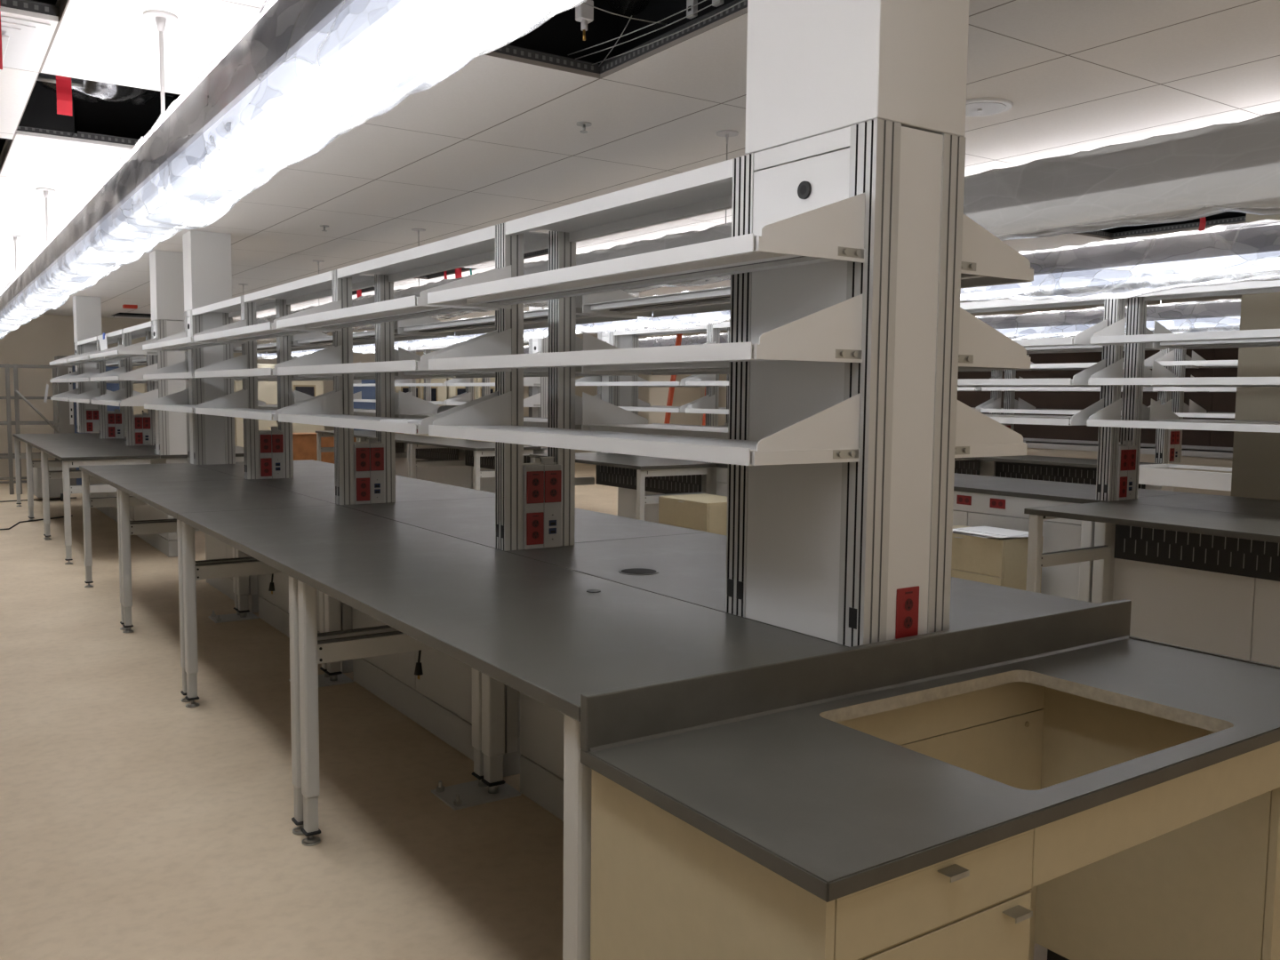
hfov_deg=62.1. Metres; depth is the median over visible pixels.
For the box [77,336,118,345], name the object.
rail
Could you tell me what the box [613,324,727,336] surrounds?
rail
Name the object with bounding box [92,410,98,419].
outlet
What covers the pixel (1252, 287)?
rail
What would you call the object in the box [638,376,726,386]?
wall shelf
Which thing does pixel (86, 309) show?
column
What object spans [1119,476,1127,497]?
outlet
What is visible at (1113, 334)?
wall shelf
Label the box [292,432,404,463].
cabinet
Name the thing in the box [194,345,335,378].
wall shelf
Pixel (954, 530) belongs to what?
paper sheets
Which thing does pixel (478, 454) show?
lab bench
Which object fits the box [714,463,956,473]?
lab bench
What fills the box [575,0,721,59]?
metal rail
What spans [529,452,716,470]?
countertop
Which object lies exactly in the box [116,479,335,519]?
countertop
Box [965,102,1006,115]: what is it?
grille
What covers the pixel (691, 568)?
lab bench
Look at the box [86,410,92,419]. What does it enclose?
outlet
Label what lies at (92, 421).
outlet box
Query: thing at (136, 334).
rail
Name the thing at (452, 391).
tall cabinet
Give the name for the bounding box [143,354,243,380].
wall shelf
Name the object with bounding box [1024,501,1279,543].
countertop
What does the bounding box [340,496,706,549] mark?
lab bench
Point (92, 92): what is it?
plastic sheeting
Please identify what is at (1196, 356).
wall shelf
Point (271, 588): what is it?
power cord
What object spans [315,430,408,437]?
countertop
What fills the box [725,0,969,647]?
column
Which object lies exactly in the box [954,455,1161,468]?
countertop
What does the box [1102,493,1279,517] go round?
lab bench
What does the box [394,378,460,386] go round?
wall shelf
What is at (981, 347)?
wall shelf
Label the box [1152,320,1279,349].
wall shelf
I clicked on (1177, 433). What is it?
outlet
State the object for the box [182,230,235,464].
column
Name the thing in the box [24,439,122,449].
countertop
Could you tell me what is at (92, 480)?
spine
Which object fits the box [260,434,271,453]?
outlet
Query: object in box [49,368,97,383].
wall shelf
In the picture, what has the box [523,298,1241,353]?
pendant light
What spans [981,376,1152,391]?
wall shelf
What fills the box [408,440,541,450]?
countertop
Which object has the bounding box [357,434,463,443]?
countertop
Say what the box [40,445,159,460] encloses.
countertop
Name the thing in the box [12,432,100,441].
countertop
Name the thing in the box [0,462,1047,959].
floor
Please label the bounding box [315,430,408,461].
lab bench
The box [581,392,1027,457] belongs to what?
wall shelf
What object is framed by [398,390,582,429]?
wall shelf
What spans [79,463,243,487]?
countertop
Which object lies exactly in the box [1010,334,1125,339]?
rail
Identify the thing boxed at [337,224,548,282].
shelf
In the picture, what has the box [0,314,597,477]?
wall
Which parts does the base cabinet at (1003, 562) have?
drawer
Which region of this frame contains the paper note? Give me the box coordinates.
[98,332,107,351]
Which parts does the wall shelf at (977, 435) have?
bolt plate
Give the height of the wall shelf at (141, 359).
0.155 m
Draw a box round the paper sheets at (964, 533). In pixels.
[952,530,987,538]
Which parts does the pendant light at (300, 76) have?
suspension rod, suspension rod, suspension rod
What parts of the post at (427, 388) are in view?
post, post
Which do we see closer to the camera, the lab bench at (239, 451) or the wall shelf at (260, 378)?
the wall shelf at (260, 378)
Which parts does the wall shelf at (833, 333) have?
bolt plate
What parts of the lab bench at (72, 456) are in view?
leg, leg, leg, leg, rail, rail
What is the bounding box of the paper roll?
[437,405,458,413]
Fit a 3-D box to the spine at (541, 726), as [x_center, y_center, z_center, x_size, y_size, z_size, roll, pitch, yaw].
[0.134,0.791,3.267,0.196,0.882,1.775,-3,6,-34]
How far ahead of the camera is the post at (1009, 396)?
11.26 m
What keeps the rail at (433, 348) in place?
attached to the post at (427, 388)
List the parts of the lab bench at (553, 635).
leg, leg, rail, leg, leg, leg, leg, rail, rail, leg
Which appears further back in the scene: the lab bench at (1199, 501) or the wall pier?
the wall pier
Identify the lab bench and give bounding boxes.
[12,432,100,519]
[24,439,122,538]
[40,445,159,564]
[79,463,243,630]
[81,432,109,439]
[104,438,125,445]
[116,479,335,702]
[126,445,243,462]
[177,504,846,959]
[190,459,334,479]
[247,474,495,505]
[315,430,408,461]
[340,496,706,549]
[357,434,463,477]
[408,440,541,490]
[498,532,1095,647]
[529,452,716,520]
[603,452,707,463]
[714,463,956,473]
[953,473,1191,503]
[954,455,1161,488]
[954,459,980,475]
[1024,501,1279,592]
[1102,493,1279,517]
[1138,464,1231,491]
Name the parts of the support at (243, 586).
plate, leg, leg, post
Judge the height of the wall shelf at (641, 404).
0.155 m
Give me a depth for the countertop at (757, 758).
1.98 m
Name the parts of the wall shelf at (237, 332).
underside rail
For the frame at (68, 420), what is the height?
1.975 m
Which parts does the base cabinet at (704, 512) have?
drawer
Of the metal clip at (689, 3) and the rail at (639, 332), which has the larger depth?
the rail at (639, 332)
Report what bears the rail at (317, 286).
attached to the post at (268, 454)
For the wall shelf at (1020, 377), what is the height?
0.155 m
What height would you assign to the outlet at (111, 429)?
0.119 m
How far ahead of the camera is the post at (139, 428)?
10.90 m
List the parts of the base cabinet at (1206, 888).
door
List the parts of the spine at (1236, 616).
panel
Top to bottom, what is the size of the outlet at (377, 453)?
0.119 m
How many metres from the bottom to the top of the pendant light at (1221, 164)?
0.701 m
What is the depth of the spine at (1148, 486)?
9.80 m
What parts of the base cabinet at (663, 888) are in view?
drawer, drawer, tab handle, tab handle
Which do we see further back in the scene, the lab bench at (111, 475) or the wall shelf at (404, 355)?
the lab bench at (111, 475)
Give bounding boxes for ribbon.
[0,10,2,69]
[56,75,71,115]
[356,289,361,297]
[443,271,447,279]
[455,267,461,278]
[1198,213,1206,231]
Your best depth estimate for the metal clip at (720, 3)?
3.44 m
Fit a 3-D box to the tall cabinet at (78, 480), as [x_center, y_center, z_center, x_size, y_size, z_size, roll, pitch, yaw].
[-8.793,-0.880,16.653,0.250,1.885,0.650,-3,6,-34]
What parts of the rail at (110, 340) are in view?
plate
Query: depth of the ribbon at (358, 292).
13.04 m
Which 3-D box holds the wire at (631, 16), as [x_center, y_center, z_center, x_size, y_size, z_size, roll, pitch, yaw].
[-0.076,-1.649,3.920,0.004,0.173,0.282,-3,6,-34]
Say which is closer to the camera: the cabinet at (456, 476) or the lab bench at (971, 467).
the lab bench at (971, 467)
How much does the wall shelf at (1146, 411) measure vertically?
0.155 m
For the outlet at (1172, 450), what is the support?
attached to the post at (1168, 442)
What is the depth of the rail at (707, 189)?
3.33 m
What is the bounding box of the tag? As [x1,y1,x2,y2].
[43,383,48,402]
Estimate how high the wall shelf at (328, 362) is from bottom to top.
0.155 m
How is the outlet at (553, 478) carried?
attached to the post at (535, 502)
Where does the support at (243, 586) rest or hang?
on the floor
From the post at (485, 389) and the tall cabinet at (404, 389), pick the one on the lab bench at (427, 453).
the post at (485, 389)
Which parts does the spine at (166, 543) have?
panel, panel, panel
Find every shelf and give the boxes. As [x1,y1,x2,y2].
[49,351,91,365]
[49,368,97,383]
[50,388,97,401]
[67,345,123,362]
[68,366,123,382]
[69,388,123,403]
[89,337,157,359]
[90,363,158,381]
[90,388,158,406]
[105,359,146,366]
[132,355,146,363]
[132,380,146,383]
[133,390,143,396]
[142,320,243,351]
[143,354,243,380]
[144,389,244,413]
[193,301,335,343]
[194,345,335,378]
[195,389,335,420]
[232,335,329,353]
[233,356,333,381]
[233,390,294,409]
[276,267,498,331]
[277,329,498,375]
[278,390,497,434]
[293,320,447,346]
[293,349,447,379]
[294,390,399,417]
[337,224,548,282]
[352,379,398,386]
[353,391,409,402]
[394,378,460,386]
[398,295,637,335]
[398,336,636,378]
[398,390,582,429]
[407,392,466,404]
[427,192,865,308]
[428,293,863,371]
[428,391,860,465]
[446,376,540,386]
[446,392,540,407]
[575,374,698,385]
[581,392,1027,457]
[582,214,1033,317]
[582,307,1030,375]
[593,392,709,412]
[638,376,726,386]
[638,399,726,408]
[685,374,728,385]
[685,394,728,414]
[957,358,1105,385]
[957,365,1163,387]
[957,376,994,391]
[957,377,1018,391]
[958,369,1030,371]
[971,399,1018,409]
[974,397,994,412]
[980,397,1160,415]
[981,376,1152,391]
[983,403,1150,420]
[987,398,1103,425]
[1014,319,1107,346]
[1017,397,1189,413]
[1018,376,1189,391]
[1020,353,1199,370]
[1024,327,1166,353]
[1030,350,1163,367]
[1086,398,1279,432]
[1088,358,1279,385]
[1089,317,1279,345]
[1149,398,1279,423]
[1151,359,1279,387]
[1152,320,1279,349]
[1152,386,1236,391]
[1155,349,1238,366]
[1161,399,1234,418]
[1188,399,1235,414]
[1189,375,1236,391]
[1191,350,1237,367]
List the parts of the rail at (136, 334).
plate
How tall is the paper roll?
0.063 m
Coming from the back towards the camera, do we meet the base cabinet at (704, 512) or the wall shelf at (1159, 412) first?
the base cabinet at (704, 512)
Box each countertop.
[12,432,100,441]
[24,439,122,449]
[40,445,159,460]
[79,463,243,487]
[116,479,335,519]
[177,504,846,721]
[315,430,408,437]
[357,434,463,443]
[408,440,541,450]
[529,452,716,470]
[580,599,1279,902]
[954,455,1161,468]
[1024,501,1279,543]
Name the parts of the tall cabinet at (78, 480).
door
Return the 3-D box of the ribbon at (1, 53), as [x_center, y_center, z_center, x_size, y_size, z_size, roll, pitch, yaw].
[-2.068,-1.435,3.403,0.040,0.225,0.009,-3,6,-34]
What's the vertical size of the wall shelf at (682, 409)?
0.155 m
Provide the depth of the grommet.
3.46 m
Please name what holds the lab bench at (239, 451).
on the floor
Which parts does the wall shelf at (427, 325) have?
underside rail, bolt plate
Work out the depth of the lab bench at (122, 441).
11.97 m
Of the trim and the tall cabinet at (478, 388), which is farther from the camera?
the tall cabinet at (478, 388)
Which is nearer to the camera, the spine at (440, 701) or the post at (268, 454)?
the spine at (440, 701)
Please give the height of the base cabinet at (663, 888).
0.807 m
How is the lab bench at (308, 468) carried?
on the floor
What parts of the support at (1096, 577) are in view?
leg, leg, post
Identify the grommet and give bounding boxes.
[618,568,658,575]
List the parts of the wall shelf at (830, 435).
bolt plate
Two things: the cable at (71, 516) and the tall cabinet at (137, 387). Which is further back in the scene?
the tall cabinet at (137, 387)
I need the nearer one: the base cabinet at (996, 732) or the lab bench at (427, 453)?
the base cabinet at (996, 732)
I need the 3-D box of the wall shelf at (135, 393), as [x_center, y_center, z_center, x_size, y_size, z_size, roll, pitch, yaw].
[-5.384,-0.938,11.837,0.318,0.155,1.751,-3,6,-34]
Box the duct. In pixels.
[606,0,650,15]
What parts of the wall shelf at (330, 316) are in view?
underside rail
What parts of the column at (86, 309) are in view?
corner post, panel, corner post, panel, corner post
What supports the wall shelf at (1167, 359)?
attached to the post at (1168, 442)
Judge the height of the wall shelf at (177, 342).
0.155 m
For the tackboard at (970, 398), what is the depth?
15.71 m
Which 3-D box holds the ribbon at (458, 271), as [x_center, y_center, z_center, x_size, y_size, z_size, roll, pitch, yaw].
[-1.821,-2.047,10.658,0.070,0.165,0.009,-3,6,-34]
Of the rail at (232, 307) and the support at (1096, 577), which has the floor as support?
the support at (1096, 577)
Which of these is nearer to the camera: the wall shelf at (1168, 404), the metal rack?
the wall shelf at (1168, 404)
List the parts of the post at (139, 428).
post, outlet panel, post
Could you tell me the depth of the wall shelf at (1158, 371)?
6.12 m
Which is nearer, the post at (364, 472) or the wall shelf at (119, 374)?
the post at (364, 472)
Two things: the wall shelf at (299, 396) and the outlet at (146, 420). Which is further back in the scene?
the outlet at (146, 420)
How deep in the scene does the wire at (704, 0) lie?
3.68 m
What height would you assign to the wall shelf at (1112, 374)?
0.155 m
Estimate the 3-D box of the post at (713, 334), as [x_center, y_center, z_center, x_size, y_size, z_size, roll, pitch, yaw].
[0.712,-0.743,9.114,0.297,1.186,0.100,-3,6,-34]
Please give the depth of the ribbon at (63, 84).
4.38 m
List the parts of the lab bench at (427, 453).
rail, leg, rail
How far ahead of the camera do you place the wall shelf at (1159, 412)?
6.12 m
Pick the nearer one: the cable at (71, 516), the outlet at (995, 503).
the outlet at (995, 503)
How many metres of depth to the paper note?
11.71 m
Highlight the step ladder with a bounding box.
[664,333,705,425]
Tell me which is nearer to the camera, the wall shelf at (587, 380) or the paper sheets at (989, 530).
the paper sheets at (989, 530)
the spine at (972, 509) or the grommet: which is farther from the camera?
the spine at (972, 509)
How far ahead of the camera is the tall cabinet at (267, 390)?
17.92 m
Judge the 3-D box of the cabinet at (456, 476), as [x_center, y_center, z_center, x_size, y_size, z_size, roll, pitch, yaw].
[-2.487,-0.091,13.875,0.196,0.882,1.730,-3,6,-34]
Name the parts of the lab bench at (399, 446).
leg, rail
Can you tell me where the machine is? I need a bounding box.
[32,466,70,501]
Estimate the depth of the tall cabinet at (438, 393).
19.65 m
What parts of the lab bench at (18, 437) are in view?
leg, leg, leg, rail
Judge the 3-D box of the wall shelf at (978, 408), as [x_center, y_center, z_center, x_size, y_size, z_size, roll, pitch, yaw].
[3.098,-0.848,11.789,0.318,0.155,1.761,-3,6,-34]
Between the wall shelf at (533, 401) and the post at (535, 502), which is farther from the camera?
the wall shelf at (533, 401)
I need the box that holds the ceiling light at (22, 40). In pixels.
[0,16,50,71]
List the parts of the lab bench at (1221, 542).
leg, rail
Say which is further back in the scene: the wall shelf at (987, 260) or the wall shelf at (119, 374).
the wall shelf at (119, 374)
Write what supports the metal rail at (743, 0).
hanging from the ceiling
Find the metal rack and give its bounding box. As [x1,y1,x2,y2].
[0,363,63,494]
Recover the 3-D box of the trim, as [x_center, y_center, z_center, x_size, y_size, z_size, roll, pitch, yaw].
[7.564,0.190,11.672,0.340,0.885,14.600,-3,6,-34]
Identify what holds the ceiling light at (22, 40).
in the ceiling
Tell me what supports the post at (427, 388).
on the spine at (401, 463)
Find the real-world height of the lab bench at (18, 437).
0.914 m
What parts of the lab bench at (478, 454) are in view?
leg, rail, leg, rail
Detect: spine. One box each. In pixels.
[89,477,108,516]
[107,491,134,521]
[133,457,187,557]
[205,533,258,612]
[257,572,352,672]
[352,608,521,776]
[395,442,416,479]
[472,447,547,493]
[520,692,564,821]
[617,466,716,523]
[716,467,727,496]
[952,490,1081,599]
[979,460,995,476]
[1112,558,1279,666]
[1145,467,1174,491]
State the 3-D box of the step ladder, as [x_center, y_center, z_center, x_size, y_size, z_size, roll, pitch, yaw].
[0.535,-0.707,13.202,0.536,2.307,1.872,-3,6,-34]
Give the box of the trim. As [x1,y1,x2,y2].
[1025,441,1232,495]
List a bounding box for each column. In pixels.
[72,296,101,432]
[149,250,187,455]
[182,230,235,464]
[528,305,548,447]
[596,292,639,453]
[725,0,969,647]
[1230,198,1279,500]
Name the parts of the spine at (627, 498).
panel, panel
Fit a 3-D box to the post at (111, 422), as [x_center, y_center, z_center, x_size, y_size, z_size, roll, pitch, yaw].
[-6.172,-1.081,12.441,0.297,1.186,0.100,-3,6,-34]
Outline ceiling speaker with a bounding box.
[965,97,1013,116]
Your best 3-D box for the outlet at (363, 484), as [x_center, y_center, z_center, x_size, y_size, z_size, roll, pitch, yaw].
[-1.420,0.048,5.454,0.071,0.119,0.008,-3,6,-34]
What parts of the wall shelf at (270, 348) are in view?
underside rail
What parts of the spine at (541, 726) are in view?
panel, panel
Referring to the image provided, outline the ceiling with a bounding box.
[0,0,1279,338]
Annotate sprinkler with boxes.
[319,224,328,231]
[576,121,591,133]
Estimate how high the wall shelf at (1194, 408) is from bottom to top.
0.155 m
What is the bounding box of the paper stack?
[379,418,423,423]
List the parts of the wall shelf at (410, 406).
bolt plate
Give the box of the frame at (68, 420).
[54,355,76,485]
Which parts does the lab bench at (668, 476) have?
leg, rail, leg, rail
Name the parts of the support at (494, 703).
plate, leg, leg, post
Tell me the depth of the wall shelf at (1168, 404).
9.07 m
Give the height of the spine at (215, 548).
0.882 m
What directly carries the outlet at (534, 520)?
attached to the post at (535, 502)
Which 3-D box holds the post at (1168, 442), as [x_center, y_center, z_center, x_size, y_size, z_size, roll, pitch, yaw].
[4.870,-0.750,9.731,0.297,1.186,0.100,-3,6,-34]
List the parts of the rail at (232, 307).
plate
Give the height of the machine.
0.505 m
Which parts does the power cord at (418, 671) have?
cord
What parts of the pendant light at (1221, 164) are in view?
suspension rod, suspension rod, suspension rod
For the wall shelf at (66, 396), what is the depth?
13.82 m
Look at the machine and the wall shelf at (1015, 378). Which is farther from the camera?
the machine
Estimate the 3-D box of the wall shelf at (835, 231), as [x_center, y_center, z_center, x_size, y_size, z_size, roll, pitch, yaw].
[-0.110,-0.618,2.986,0.318,0.155,1.728,-3,6,-34]
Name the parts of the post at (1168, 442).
post, outlet panel, post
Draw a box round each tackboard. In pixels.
[957,371,991,414]
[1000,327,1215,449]
[1208,325,1239,450]
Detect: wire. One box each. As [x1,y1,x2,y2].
[568,0,706,55]
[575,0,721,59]
[583,2,667,23]
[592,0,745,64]
[599,16,631,65]
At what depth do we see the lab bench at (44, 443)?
11.82 m
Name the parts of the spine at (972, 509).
panel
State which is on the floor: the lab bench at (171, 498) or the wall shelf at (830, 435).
the lab bench at (171, 498)
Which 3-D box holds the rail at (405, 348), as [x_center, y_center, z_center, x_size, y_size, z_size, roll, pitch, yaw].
[-3.546,-1.858,15.320,0.294,0.046,1.803,-3,6,-34]
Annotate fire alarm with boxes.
[122,304,137,309]
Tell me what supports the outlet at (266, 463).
attached to the post at (268, 454)
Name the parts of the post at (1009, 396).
post, post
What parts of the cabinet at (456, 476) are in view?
panel, panel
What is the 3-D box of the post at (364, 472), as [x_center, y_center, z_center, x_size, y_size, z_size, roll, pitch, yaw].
[-1.416,-0.471,5.468,0.297,1.186,0.100,-3,6,-34]
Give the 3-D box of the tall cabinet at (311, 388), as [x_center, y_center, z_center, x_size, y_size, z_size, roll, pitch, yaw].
[-5.960,-1.031,18.572,0.720,1.935,0.650,-3,6,-34]
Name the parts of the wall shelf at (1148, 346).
underside rail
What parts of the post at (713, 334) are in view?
post, post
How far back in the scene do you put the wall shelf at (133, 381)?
12.45 m
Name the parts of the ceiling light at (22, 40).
plate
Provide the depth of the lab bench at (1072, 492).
6.80 m
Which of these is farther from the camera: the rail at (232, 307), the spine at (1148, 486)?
the spine at (1148, 486)
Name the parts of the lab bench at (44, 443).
leg, leg, leg, rail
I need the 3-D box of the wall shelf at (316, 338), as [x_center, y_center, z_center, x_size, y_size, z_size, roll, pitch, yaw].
[-1.653,-0.904,6.340,0.318,0.155,1.753,-3,6,-34]
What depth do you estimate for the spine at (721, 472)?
9.02 m
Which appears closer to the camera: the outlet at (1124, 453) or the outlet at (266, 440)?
the outlet at (1124, 453)
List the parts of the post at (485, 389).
post, post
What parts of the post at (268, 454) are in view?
post, outlet panel, post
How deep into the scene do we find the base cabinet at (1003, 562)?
6.23 m
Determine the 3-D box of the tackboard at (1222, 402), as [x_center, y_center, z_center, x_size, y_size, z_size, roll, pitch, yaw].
[7.725,-1.080,11.610,0.049,1.640,2.900,-3,6,-34]
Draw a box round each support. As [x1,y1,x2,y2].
[208,546,258,623]
[288,591,353,687]
[431,667,521,810]
[1078,520,1115,603]
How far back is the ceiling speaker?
4.37 m
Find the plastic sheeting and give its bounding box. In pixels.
[36,80,180,104]
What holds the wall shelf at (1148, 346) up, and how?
attached to the post at (1117, 465)
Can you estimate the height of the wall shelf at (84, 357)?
0.155 m
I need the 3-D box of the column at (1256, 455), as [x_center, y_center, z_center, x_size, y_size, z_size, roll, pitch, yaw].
[5.293,-0.162,4.470,0.250,2.697,5.335,-3,6,-34]
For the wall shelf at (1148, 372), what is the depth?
6.95 m
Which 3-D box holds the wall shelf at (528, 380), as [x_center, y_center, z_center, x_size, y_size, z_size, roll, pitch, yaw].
[-1.699,-1.145,12.095,0.318,0.155,1.779,-3,6,-34]
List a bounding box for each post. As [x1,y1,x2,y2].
[96,336,125,438]
[121,328,154,445]
[240,295,293,479]
[331,269,395,504]
[408,346,431,434]
[465,377,490,439]
[495,222,575,551]
[705,324,729,463]
[990,369,1015,430]
[1095,290,1147,501]
[1154,346,1186,463]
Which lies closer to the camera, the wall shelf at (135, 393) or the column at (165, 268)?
the column at (165, 268)
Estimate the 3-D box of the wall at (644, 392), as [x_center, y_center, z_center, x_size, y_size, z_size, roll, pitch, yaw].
[5.684,-0.999,14.776,0.120,2.717,22.000,-3,6,-34]
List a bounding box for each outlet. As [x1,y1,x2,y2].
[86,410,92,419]
[86,422,92,431]
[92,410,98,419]
[107,413,114,423]
[108,426,115,437]
[114,413,121,423]
[134,416,142,429]
[135,432,143,443]
[143,416,150,428]
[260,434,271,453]
[260,457,271,476]
[272,434,283,452]
[355,448,369,471]
[356,477,369,501]
[370,447,383,471]
[526,471,543,503]
[526,512,543,544]
[544,470,561,503]
[895,585,919,639]
[956,495,971,505]
[989,497,1005,509]
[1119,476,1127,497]
[1120,449,1128,471]
[1128,449,1135,470]
[1169,448,1174,461]
[1170,431,1175,444]
[1175,431,1180,444]
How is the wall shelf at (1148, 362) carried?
attached to the post at (1168, 442)
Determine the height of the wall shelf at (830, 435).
0.155 m
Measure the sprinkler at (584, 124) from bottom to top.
0.042 m
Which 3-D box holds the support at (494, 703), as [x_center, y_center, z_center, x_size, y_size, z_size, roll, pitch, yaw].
[-0.606,0.730,3.933,0.274,0.884,0.210,-3,6,-34]
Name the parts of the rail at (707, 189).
plate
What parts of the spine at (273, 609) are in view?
panel, panel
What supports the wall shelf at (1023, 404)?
attached to the post at (1168, 442)
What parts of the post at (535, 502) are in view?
post, outlet panel, post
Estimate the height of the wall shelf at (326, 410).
0.155 m
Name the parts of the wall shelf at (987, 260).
underside rail, bolt plate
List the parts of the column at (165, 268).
corner post, panel, corner post, panel, corner post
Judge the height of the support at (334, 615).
0.884 m
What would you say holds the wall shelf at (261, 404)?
attached to the column at (207, 272)
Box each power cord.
[268,573,274,594]
[414,649,423,679]
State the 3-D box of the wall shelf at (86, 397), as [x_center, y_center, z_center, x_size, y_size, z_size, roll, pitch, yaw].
[-5.893,-0.915,11.492,0.318,0.155,1.751,-3,6,-34]
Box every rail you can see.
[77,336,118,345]
[97,329,145,339]
[123,320,151,333]
[192,296,275,317]
[244,271,374,304]
[362,347,423,353]
[410,344,454,351]
[505,159,732,242]
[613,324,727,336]
[712,321,729,327]
[960,292,1127,313]
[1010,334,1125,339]
[1125,280,1279,301]
[1171,328,1239,333]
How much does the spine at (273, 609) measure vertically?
0.882 m
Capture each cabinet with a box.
[72,365,81,484]
[105,366,119,410]
[132,383,145,414]
[233,363,278,447]
[291,380,324,432]
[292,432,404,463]
[352,379,375,431]
[394,378,419,435]
[416,448,472,488]
[419,378,447,438]
[446,376,476,440]
[475,377,495,442]
[590,769,1034,959]
[658,493,727,535]
[837,681,1044,959]
[951,525,1043,592]
[1034,687,1279,959]
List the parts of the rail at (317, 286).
plate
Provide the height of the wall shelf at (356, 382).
0.155 m
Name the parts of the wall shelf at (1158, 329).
underside rail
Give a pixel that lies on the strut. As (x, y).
(44, 77)
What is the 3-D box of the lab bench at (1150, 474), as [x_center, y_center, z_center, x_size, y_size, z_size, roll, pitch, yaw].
[4.845,0.372,8.874,0.751,0.915,1.420,-3,6,-34]
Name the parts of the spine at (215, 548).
panel, panel, panel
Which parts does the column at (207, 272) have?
corner post, panel, corner post, panel, corner post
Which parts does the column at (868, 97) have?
corner post, panel, panel, corner post, corner post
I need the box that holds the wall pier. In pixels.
[648,332,701,424]
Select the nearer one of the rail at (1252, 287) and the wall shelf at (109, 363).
the rail at (1252, 287)
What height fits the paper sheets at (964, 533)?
0.004 m
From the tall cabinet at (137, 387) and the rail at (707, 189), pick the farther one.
the tall cabinet at (137, 387)
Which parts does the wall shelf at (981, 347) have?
underside rail, bolt plate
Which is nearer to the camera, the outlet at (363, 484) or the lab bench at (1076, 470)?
the outlet at (363, 484)
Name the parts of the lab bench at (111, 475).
leg, leg, rail, leg, leg, rail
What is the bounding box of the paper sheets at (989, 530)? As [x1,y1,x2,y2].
[955,526,1028,536]
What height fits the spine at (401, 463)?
0.882 m
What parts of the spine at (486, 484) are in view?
panel, panel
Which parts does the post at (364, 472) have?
post, outlet panel, post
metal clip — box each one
[686,0,697,19]
[712,0,723,7]
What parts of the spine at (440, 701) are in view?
panel, panel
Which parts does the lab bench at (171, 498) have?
leg, leg, rail, leg, leg, rail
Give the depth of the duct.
3.65 m
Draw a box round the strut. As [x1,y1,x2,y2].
[36,72,83,87]
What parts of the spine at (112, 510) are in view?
panel, panel, panel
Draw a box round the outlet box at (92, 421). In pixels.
[85,408,99,432]
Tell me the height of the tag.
0.250 m
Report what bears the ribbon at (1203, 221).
hanging from the ceiling
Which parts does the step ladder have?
rail, rail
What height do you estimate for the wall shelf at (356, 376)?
0.155 m
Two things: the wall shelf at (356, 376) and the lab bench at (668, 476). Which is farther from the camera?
the lab bench at (668, 476)
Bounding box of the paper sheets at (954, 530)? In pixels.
[952,528,1028,538]
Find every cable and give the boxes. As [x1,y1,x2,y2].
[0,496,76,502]
[0,515,72,530]
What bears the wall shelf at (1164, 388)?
attached to the post at (1168, 442)
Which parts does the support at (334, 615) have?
plate, leg, leg, post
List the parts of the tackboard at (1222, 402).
frame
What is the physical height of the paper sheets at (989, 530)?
0.004 m
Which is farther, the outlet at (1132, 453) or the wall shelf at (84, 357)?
the wall shelf at (84, 357)
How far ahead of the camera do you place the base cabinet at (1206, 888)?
2.49 m
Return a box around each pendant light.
[0,0,586,339]
[140,111,1279,356]
[256,219,1279,359]
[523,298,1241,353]
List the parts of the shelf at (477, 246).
plate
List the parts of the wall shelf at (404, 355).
bolt plate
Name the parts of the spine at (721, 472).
panel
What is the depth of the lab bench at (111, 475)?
7.56 m
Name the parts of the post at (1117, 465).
post, outlet panel, post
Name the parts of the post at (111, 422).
post, outlet panel, post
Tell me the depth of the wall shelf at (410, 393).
12.96 m
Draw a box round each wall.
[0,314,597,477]
[638,297,1241,451]
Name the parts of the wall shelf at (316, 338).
underside rail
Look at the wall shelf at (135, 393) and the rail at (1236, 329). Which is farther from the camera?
the wall shelf at (135, 393)
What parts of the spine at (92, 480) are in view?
panel, panel, panel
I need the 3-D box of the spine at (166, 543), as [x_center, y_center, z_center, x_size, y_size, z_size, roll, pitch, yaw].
[-4.626,0.180,10.245,0.196,0.882,1.808,-3,6,-34]
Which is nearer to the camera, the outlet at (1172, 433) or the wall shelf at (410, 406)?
the wall shelf at (410, 406)
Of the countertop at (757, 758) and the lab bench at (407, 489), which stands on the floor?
the lab bench at (407, 489)
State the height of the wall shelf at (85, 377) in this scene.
0.155 m
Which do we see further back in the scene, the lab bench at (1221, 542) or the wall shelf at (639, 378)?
the wall shelf at (639, 378)
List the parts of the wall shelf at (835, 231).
underside rail, bolt plate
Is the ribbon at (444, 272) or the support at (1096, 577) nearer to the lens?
the support at (1096, 577)

